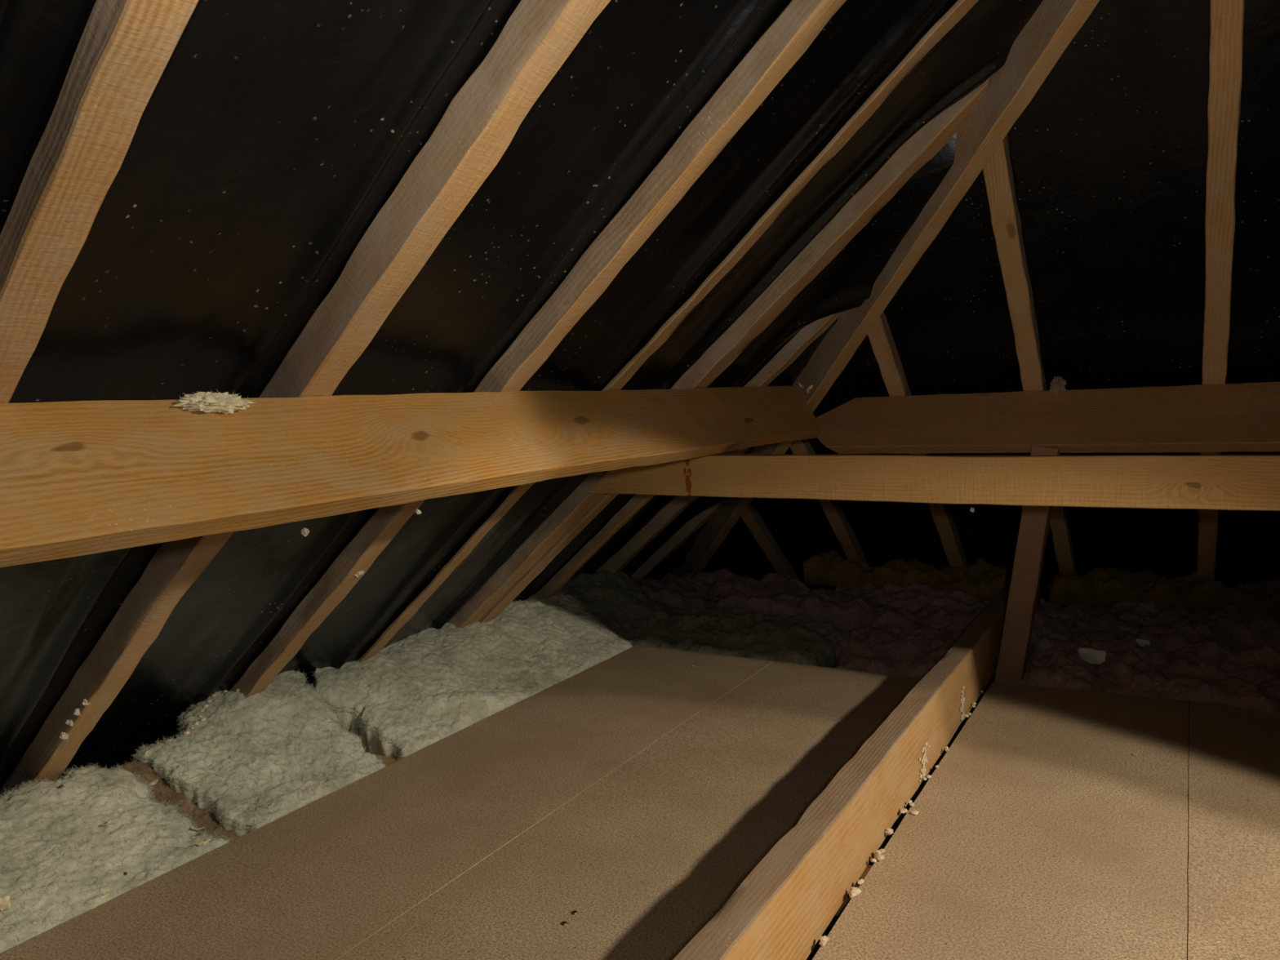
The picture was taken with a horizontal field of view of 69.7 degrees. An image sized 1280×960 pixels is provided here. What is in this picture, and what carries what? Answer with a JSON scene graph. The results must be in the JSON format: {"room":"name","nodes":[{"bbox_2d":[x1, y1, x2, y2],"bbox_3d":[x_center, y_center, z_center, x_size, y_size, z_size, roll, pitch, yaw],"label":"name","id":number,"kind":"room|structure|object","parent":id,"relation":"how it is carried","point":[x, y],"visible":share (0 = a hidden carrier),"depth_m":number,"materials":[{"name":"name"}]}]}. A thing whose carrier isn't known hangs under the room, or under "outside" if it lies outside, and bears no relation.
{"room":"attic","nodes":[
{"label":"attic","id":0,"kind":"room"},
{"bbox_2d":[0,0,1279,790],"bbox_3d":[1.704,-0.443,1.187,7.903,3.396,6.656,1,6,31],"label":"felt","id":1,"kind":"object","parent":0,"point":[273,135],"depth_m":2.08,"materials":[{"name":"black fabric"}]},
{"bbox_2d":[0,0,199,403],"bbox_3d":[-0.523,-0.462,0.927,3.619,3.041,0.074,1,6,31],"label":"rafter","id":2,"kind":"object","parent":1,"relation":"attached to","point":[125,47],"visible":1,"depth_m":0.97,"materials":[{"name":"brown wood"}]},
{"bbox_2d":[0,0,610,795],"bbox_3d":[-0.279,-0.530,1.381,3.667,3.077,0.076,1,6,31],"label":"rafter","id":3,"kind":"object","parent":1,"relation":"attached to","point":[482,120],"visible":0.76,"depth_m":1.46,"materials":[{"name":"brown wood"}]},
{"bbox_2d":[59,732,68,740],"bbox_3d":[-1.307,0.581,2.084,0.020,0.022,0.021,1,6,31],"label":"fluff","id":4,"kind":"object","parent":3,"relation":"attached to","point":[63,735],"visible":1,"depth_m":2.08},
{"bbox_2d":[65,717,73,726],"bbox_3d":[-1.276,0.543,2.062,0.018,0.022,0.023,1,6,31],"label":"fluff","id":5,"kind":"object","parent":3,"relation":"attached to","point":[69,721],"visible":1,"depth_m":2.06,"materials":[{"name":"white fabric"}]},
{"bbox_2d":[73,707,79,715],"bbox_3d":[-1.248,0.514,2.039,0.017,0.020,0.021,1,6,31],"label":"fluff","id":6,"kind":"object","parent":3,"relation":"attached to","point":[77,712],"visible":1,"depth_m":2.03,"materials":[{"name":"white fabric"}]},
{"bbox_2d":[80,698,90,705],"bbox_3d":[-1.220,0.488,2.025,0.020,0.020,0.022,1,6,31],"label":"fluff","id":7,"kind":"object","parent":3,"relation":"attached to","point":[84,701],"visible":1,"depth_m":2.02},
{"bbox_2d":[0,386,821,567],"bbox_3d":[-0.426,-0.063,1.718,0.179,0.201,4.308,1,6,31],"label":"purlin","id":8,"kind":"object","parent":3,"relation":"attached to","point":[77,477],"visible":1,"depth_m":1.48,"materials":[{"name":"brown wood"}]},
{"bbox_2d":[173,390,256,414],"bbox_3d":[-0.647,-0.120,1.401,0.060,0.042,0.137,2,6,38],"label":"tuft","id":9,"kind":"object","parent":8,"relation":"on","point":[209,402],"visible":1,"depth_m":1.39,"materials":[{"name":"beige fabric"}]},
{"bbox_2d":[300,527,310,536],"bbox_3d":[-0.522,0.082,1.434,0.015,0.015,0.014,1,6,31],"label":"fluff","id":10,"kind":"object","parent":8,"relation":"hanging from","point":[304,531],"visible":1,"depth_m":1.43,"materials":[{"name":"white fabric"}]},
{"bbox_2d":[415,509,421,514],"bbox_3d":[-0.399,0.057,1.651,0.011,0.011,0.009,-2,5,2],"label":"fluff","id":11,"kind":"object","parent":8,"relation":"attached to","point":[418,512],"visible":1,"depth_m":1.65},
{"bbox_2d":[587,453,1279,511],"bbox_3d":[1.673,0.011,1.897,4.277,0.129,0.053,1,6,31],"label":"cross beam","id":12,"kind":"structure","parent":8,"relation":"attached to","point":[1193,482],"depth_m":2.35,"materials":[{"name":"brown wood"}]},
{"bbox_2d":[229,0,846,697],"bbox_3d":[-0.162,-0.403,1.946,3.240,2.715,0.072,1,6,31],"label":"rafter","id":13,"kind":"object","parent":1,"relation":"attached to","point":[787,39],"visible":0.66,"depth_m":1.86,"materials":[{"name":"brown wood"}]},
{"bbox_2d":[354,570,364,577],"bbox_3d":[-0.725,0.240,2.363,0.032,0.023,0.026,-5,5,-23],"label":"fluff","id":14,"kind":"object","parent":13,"relation":"attached to","point":[360,572],"visible":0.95,"depth_m":2.36,"materials":[{"name":"beige fabric"}]},
{"bbox_2d":[357,0,978,662],"bbox_3d":[-0.087,-0.231,2.436,2.726,2.282,0.062,1,6,31],"label":"rafter","id":15,"kind":"object","parent":1,"relation":"attached to","point":[960,8],"visible":0.72,"depth_m":2.20,"materials":[{"name":"brown wood"}]},
{"bbox_2d":[601,447,749,573],"bbox_3d":[0.028,0.210,4.168,1.310,1.091,0.073,1,6,31],"label":"rafter","id":16,"kind":"object","parent":1,"relation":"attached to","point":[667,514],"visible":0.42,"depth_m":4.13,"materials":[{"name":"brown wood"}]},
{"bbox_2d":[630,501,721,578],"bbox_3d":[0.086,0.374,4.735,0.790,0.661,0.066,1,6,31],"label":"rafter","id":17,"kind":"object","parent":1,"relation":"attached to","point":[695,523],"visible":0.62,"depth_m":4.64,"materials":[{"name":"brown wood"}]},
{"bbox_2d":[534,311,843,598],"bbox_3d":[-0.011,0.061,3.592,1.783,1.492,0.074,1,6,31],"label":"rafter","id":18,"kind":"object","parent":1,"relation":"attached to","point":[788,353],"visible":0.49,"depth_m":3.56,"materials":[{"name":"brown wood"}]},
{"bbox_2d":[446,79,988,627],"bbox_3d":[-0.060,-0.112,3.013,2.318,1.941,0.103,1,6,31],"label":"rafter","id":19,"kind":"object","parent":1,"relation":"attached to","point":[924,144],"visible":0.66,"depth_m":2.66,"materials":[{"name":"brown wood"}]},
{"bbox_2d":[478,493,618,622],"bbox_3d":[-0.476,0.344,3.423,1.245,0.995,0.079,1,6,31],"label":"rafter","id":20,"kind":"object","parent":19,"relation":"attached to","point":[606,498],"visible":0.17,"depth_m":3.31,"materials":[{"name":"brown wood"}]},
{"bbox_2d":[741,500,799,579],"bbox_3d":[0.680,0.307,4.822,0.071,0.730,0.877,1,6,31],"label":"rafter","id":21,"kind":"object","parent":1,"relation":"attached to","point":[750,516],"visible":0.66,"depth_m":4.76,"materials":[{"name":"brown wood"}]},
{"bbox_2d":[789,439,869,565],"bbox_3d":[0.939,0.149,4.382,0.070,1.101,1.320,1,6,31],"label":"rafter","id":22,"kind":"object","parent":1,"relation":"attached to","point":[832,508],"visible":0.37,"depth_m":4.37,"materials":[{"name":"brown wood"}]},
{"bbox_2d":[672,0,1099,575],"bbox_3d":[0.720,-0.709,3.096,0.062,3.050,5.260,-4,5,-14],"label":"rafter","id":23,"kind":"object","parent":1,"relation":"attached to","point":[1037,49],"visible":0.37,"depth_m":2.51,"materials":[{"name":"brown wood"}]},
{"bbox_2d":[867,311,968,566],"bbox_3d":[1.231,-0.030,3.897,0.072,1.517,1.817,1,6,31],"label":"rafter","id":24,"kind":"object","parent":1,"relation":"attached to","point":[880,336],"visible":0.43,"depth_m":3.41,"materials":[{"name":"brown wood"}]},
{"bbox_2d":[982,134,1077,606],"bbox_3d":[1.508,-0.203,3.430,0.073,1.920,2.293,1,6,31],"label":"rafter","id":25,"kind":"object","parent":1,"relation":"attached to","point":[1006,222],"visible":0.58,"depth_m":2.84,"materials":[{"name":"brown wood"}]},
{"bbox_2d":[815,381,1279,453],"bbox_3d":[2.011,-0.194,2.764,3.191,0.212,0.187,1,6,31],"label":"purlin","id":26,"kind":"object","parent":25,"relation":"attached to","point":[1242,416],"visible":0.97,"depth_m":3.08,"materials":[{"name":"brown wood"}]},
{"bbox_2d":[1049,376,1066,395],"bbox_3d":[1.432,-0.320,3.145,0.067,0.074,0.058,2,6,39],"label":"tuft","id":27,"kind":"object","parent":26,"relation":"on","point":[1058,384],"visible":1,"depth_m":3.13,"materials":[{"name":"pink glass"}]},
{"bbox_2d":[1196,0,1244,580],"bbox_3d":[1.820,-0.394,2.914,0.074,2.366,2.823,1,6,31],"label":"rafter","id":28,"kind":"object","parent":1,"relation":"attached to","point":[1226,17],"visible":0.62,"depth_m":2.39,"materials":[{"name":"brown wood"}]},
{"bbox_2d":[806,671,1189,959],"bbox_3d":[1.801,0.989,1.275,8.000,0.020,6.670,1,6,31],"label":"floor","id":29,"kind":"structure","parent":0,"point":[898,821],"depth_m":2.51,"materials":[{"name":"black"}]},
{"bbox_2d":[0,762,233,953],"bbox_3d":[-1.516,0.871,1.679,0.466,0.284,1.429,1,6,31],"label":"insulation batt","id":30,"kind":"object","parent":29,"relation":"on","point":[57,861],"visible":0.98,"depth_m":2.05,"materials":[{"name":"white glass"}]},
{"bbox_2d":[0,895,10,911],"bbox_3d":[-1.276,0.850,1.844,0.020,0.017,0.035,-6,6,-37],"label":"chip","id":31,"kind":"object","parent":30,"relation":"on","point":[5,904],"visible":1,"depth_m":1.85,"materials":[{"name":"beige wood"}]},
{"bbox_2d":[101,893,110,899],"bbox_3d":[-1.120,0.873,1.924,0.018,0.007,0.007,-7,7,-44],"label":"chip","id":32,"kind":"object","parent":30,"relation":"on","point":[108,894],"visible":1,"depth_m":1.93,"materials":[{"name":"beige wood"}]},
{"bbox_2d":[99,819,114,826],"bbox_3d":[-1.215,0.781,2.094,0.030,0.013,0.013,-2,5,5],"label":"chip","id":33,"kind":"object","parent":30,"relation":"on","point":[109,821],"visible":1,"depth_m":2.09,"materials":[{"name":"beige wood"}]},
{"bbox_2d":[112,755,239,838],"bbox_3d":[-1.147,0.792,2.270,0.380,0.184,0.285,1,6,31],"label":"scrap","id":34,"kind":"object","parent":30,"relation":"on","point":[162,790],"visible":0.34,"depth_m":2.27,"materials":[{"name":"brown pine wood"}]},
{"bbox_2d":[149,779,158,786],"bbox_3d":[-1.210,0.753,2.283,0.016,0.008,0.025,-2,5,3],"label":"chip","id":35,"kind":"object","parent":34,"relation":"on","point":[154,781],"visible":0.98,"depth_m":2.29,"materials":[{"name":"beige wood"}]},
{"bbox_2d":[191,826,204,830],"bbox_3d":[-1.051,0.827,2.180,0.029,0.012,0.018,-3,5,-6],"label":"chip","id":36,"kind":"object","parent":30,"relation":"on","point":[192,827],"visible":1,"depth_m":2.18,"materials":[{"name":"beige wood"}]},
{"bbox_2d":[196,838,211,845],"bbox_3d":[-1.014,0.844,2.135,0.011,0.009,0.033,0,6,26],"label":"chip","id":37,"kind":"object","parent":30,"relation":"on","point":[206,842],"visible":1,"depth_m":2.13,"materials":[{"name":"beige wood"}]},
{"bbox_2d":[131,669,386,837],"bbox_3d":[-1.062,0.748,2.536,0.573,0.331,0.588,1,6,31],"label":"insulation batt","id":38,"kind":"object","parent":29,"relation":"on","point":[254,761],"visible":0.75,"depth_m":2.46,"materials":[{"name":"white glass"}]},
{"bbox_2d":[559,565,850,667],"bbox_3d":[0.212,0.570,3.909,1.302,0.349,0.527,1,6,31],"label":"insulation batt","id":39,"kind":"object","parent":29,"relation":"on","point":[622,606],"visible":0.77,"depth_m":3.82,"materials":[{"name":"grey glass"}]},
{"bbox_2d":[373,753,1187,959],"bbox_3d":[0.120,0.874,2.164,3.240,0.106,0.068,1,6,31],"label":"joist","id":40,"kind":"object","parent":29,"relation":"on","point":[388,760],"visible":0.02,"depth_m":1.95,"materials":[{"name":"brown wood"}]},
{"bbox_2d":[0,644,773,959],"bbox_3d":[-0.788,0.878,1.884,0.601,0.014,4.042,1,6,31],"label":"board","id":41,"kind":"object","parent":40,"relation":"on","point":[317,881],"visible":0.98,"depth_m":2.18,"materials":[{"name":"brown wood"}]},
{"bbox_2d":[311,589,634,760],"bbox_3d":[-0.578,0.669,3.323,0.538,0.315,1.414,1,6,31],"label":"insulation batt","id":42,"kind":"object","parent":40,"relation":"on","point":[428,686],"visible":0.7,"depth_m":3.12,"materials":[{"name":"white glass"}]},
{"bbox_2d":[337,661,921,959],"bbox_3d":[-0.242,0.883,1.556,0.670,0.017,4.041,1,6,31],"label":"board","id":43,"kind":"object","parent":40,"relation":"on","point":[633,866],"visible":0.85,"depth_m":2.10,"materials":[{"name":"wood"}]},
{"bbox_2d":[812,682,1188,959],"bbox_3d":[0.401,0.886,1.234,0.572,0.015,4.148,1,6,31],"label":"board","id":44,"kind":"object","parent":40,"relation":"on","point":[1040,833],"visible":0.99,"depth_m":2.00,"materials":[{"name":"brown wood"}]},
{"bbox_2d":[818,940,826,946],"bbox_3d":[0.331,0.839,1.663,0.014,0.009,0.010,-4,5,-13],"label":"crumb","id":45,"kind":"object","parent":44,"relation":"on","point":[822,943],"visible":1,"depth_m":1.66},
{"bbox_2d":[819,935,830,942],"bbox_3d":[0.337,0.838,1.675,0.019,0.012,0.015,-1,5,17],"label":"crumb","id":46,"kind":"object","parent":44,"relation":"on","point":[825,938],"visible":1,"depth_m":1.67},
{"bbox_2d":[848,891,856,897],"bbox_3d":[0.421,0.822,1.820,0.016,0.011,0.013,-3,5,-12],"label":"crumb","id":47,"kind":"object","parent":44,"relation":"on","point":[852,894],"visible":1,"depth_m":1.82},
{"bbox_2d":[848,886,861,895],"bbox_3d":[0.428,0.820,1.831,0.027,0.016,0.018,-3,5,-7],"label":"crumb","id":48,"kind":"object","parent":44,"relation":"on","point":[856,890],"visible":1,"depth_m":1.83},
{"bbox_2d":[857,879,864,884],"bbox_3d":[0.448,0.816,1.867,0.014,0.010,0.012,-2,5,1],"label":"crumb","id":49,"kind":"object","parent":44,"relation":"on","point":[860,881],"visible":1,"depth_m":1.86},
{"bbox_2d":[874,852,884,861],"bbox_3d":[0.511,0.806,1.960,0.019,0.016,0.023,-3,5,-3],"label":"crumb","id":50,"kind":"object","parent":44,"relation":"on","point":[878,856],"visible":1,"depth_m":1.96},
{"bbox_2d":[884,827,893,835],"bbox_3d":[0.562,0.794,2.072,0.020,0.014,0.019,-5,6,-30],"label":"crumb","id":51,"kind":"object","parent":44,"relation":"on","point":[888,831],"visible":1,"depth_m":2.07,"materials":[{"name":"beige"}]},
{"bbox_2d":[900,807,907,813],"bbox_3d":[0.624,0.782,2.174,0.014,0.010,0.014,-4,5,-20],"label":"crumb","id":52,"kind":"object","parent":44,"relation":"on","point":[902,808],"visible":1,"depth_m":2.17,"materials":[{"name":"beige"}]},
{"bbox_2d":[911,810,919,814],"bbox_3d":[0.647,0.784,2.164,0.015,0.009,0.017,2,6,39],"label":"crumb","id":53,"kind":"object","parent":44,"relation":"on","point":[913,812],"visible":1,"depth_m":2.16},
{"bbox_2d":[1187,700,1279,959],"bbox_3d":[0.933,0.889,0.966,0.616,0.015,4.235,1,6,31],"label":"board","id":54,"kind":"object","parent":40,"relation":"on","point":[1233,871],"visible":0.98,"depth_m":2.01,"materials":[{"name":"brown wood"}]},
{"bbox_2d":[628,568,999,633],"bbox_3d":[0.697,0.571,4.272,1.877,0.216,0.613,1,6,31],"label":"insulation batt","id":55,"kind":"object","parent":29,"relation":"on","point":[915,604],"visible":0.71,"depth_m":4.08,"materials":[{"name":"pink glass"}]},
{"bbox_2d":[802,550,1012,597],"bbox_3d":[1.271,0.460,4.399,0.954,0.204,0.344,0,6,29],"label":"insulation batt","id":56,"kind":"object","parent":55,"relation":"on","point":[981,578],"visible":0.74,"depth_m":4.32,"materials":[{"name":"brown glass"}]},
{"bbox_2d":[672,579,1039,959],"bbox_3d":[0.418,0.739,1.912,0.077,0.196,5.350,1,6,31],"label":"beam","id":57,"kind":"structure","parent":29,"relation":"on","point":[781,909],"depth_m":1.87,"materials":[{"name":"brown wood"}]},
{"bbox_2d":[919,742,929,782],"bbox_3d":[0.737,0.727,2.378,0.006,0.086,0.107,1,6,31],"label":"plaster splash","id":58,"kind":"object","parent":57,"relation":"attached to","point":[924,760],"visible":1,"depth_m":2.37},
{"bbox_2d":[959,685,964,720],"bbox_3d":[0.972,0.677,2.768,0.006,0.104,0.065,1,6,31],"label":"plaster splash","id":59,"kind":"object","parent":57,"relation":"attached to","point":[962,699],"visible":1,"depth_m":2.77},
{"bbox_2d":[994,445,1060,684],"bbox_3d":[1.317,0.314,3.131,0.245,0.862,0.107,-2,5,1],"label":"strut","id":60,"kind":"object","parent":57,"relation":"on","point":[1034,525],"visible":0.63,"depth_m":3.10,"materials":[{"name":"brown wood"}]},
{"bbox_2d":[831,621,963,678],"bbox_3d":[1.008,0.668,3.465,0.532,0.181,0.563,1,6,31],"label":"insulation batt","id":61,"kind":"object","parent":29,"relation":"on","point":[886,648],"visible":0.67,"depth_m":3.43,"materials":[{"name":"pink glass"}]},
{"bbox_2d":[1004,631,1279,733],"bbox_3d":[1.921,0.656,2.952,1.360,0.220,0.516,1,6,31],"label":"insulation batt","id":62,"kind":"object","parent":29,"relation":"on","point":[1206,671],"visible":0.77,"depth_m":3.00,"materials":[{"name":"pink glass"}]},
{"bbox_2d":[1077,648,1106,664],"bbox_3d":[1.538,0.599,3.125,0.091,0.046,0.048,-2,5,8],"label":"paper scrap","id":63,"kind":"object","parent":62,"relation":"on","point":[1092,656],"visible":1,"depth_m":3.13,"materials":[{"name":"grey paper"}]},
{"bbox_2d":[1135,639,1150,646],"bbox_3d":[1.773,0.574,3.238,0.047,0.025,0.024,-2,5,8],"label":"paper scrap","id":64,"kind":"object","parent":62,"relation":"on","point":[1141,642],"visible":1,"depth_m":3.24,"materials":[{"name":"grey paper"}]},
{"bbox_2d":[1032,598,1279,653],"bbox_3d":[2.188,0.572,3.385,1.440,0.241,0.611,1,6,31],"label":"insulation batt","id":65,"kind":"object","parent":29,"relation":"on","point":[1124,622],"visible":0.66,"depth_m":3.47,"materials":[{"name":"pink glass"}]},
{"bbox_2d":[1046,567,1279,614],"bbox_3d":[2.401,0.484,3.716,1.413,0.193,0.341,1,6,31],"label":"insulation batt","id":66,"kind":"object","parent":65,"relation":"on","point":[1099,587],"visible":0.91,"depth_m":3.76,"materials":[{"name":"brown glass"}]}
]}

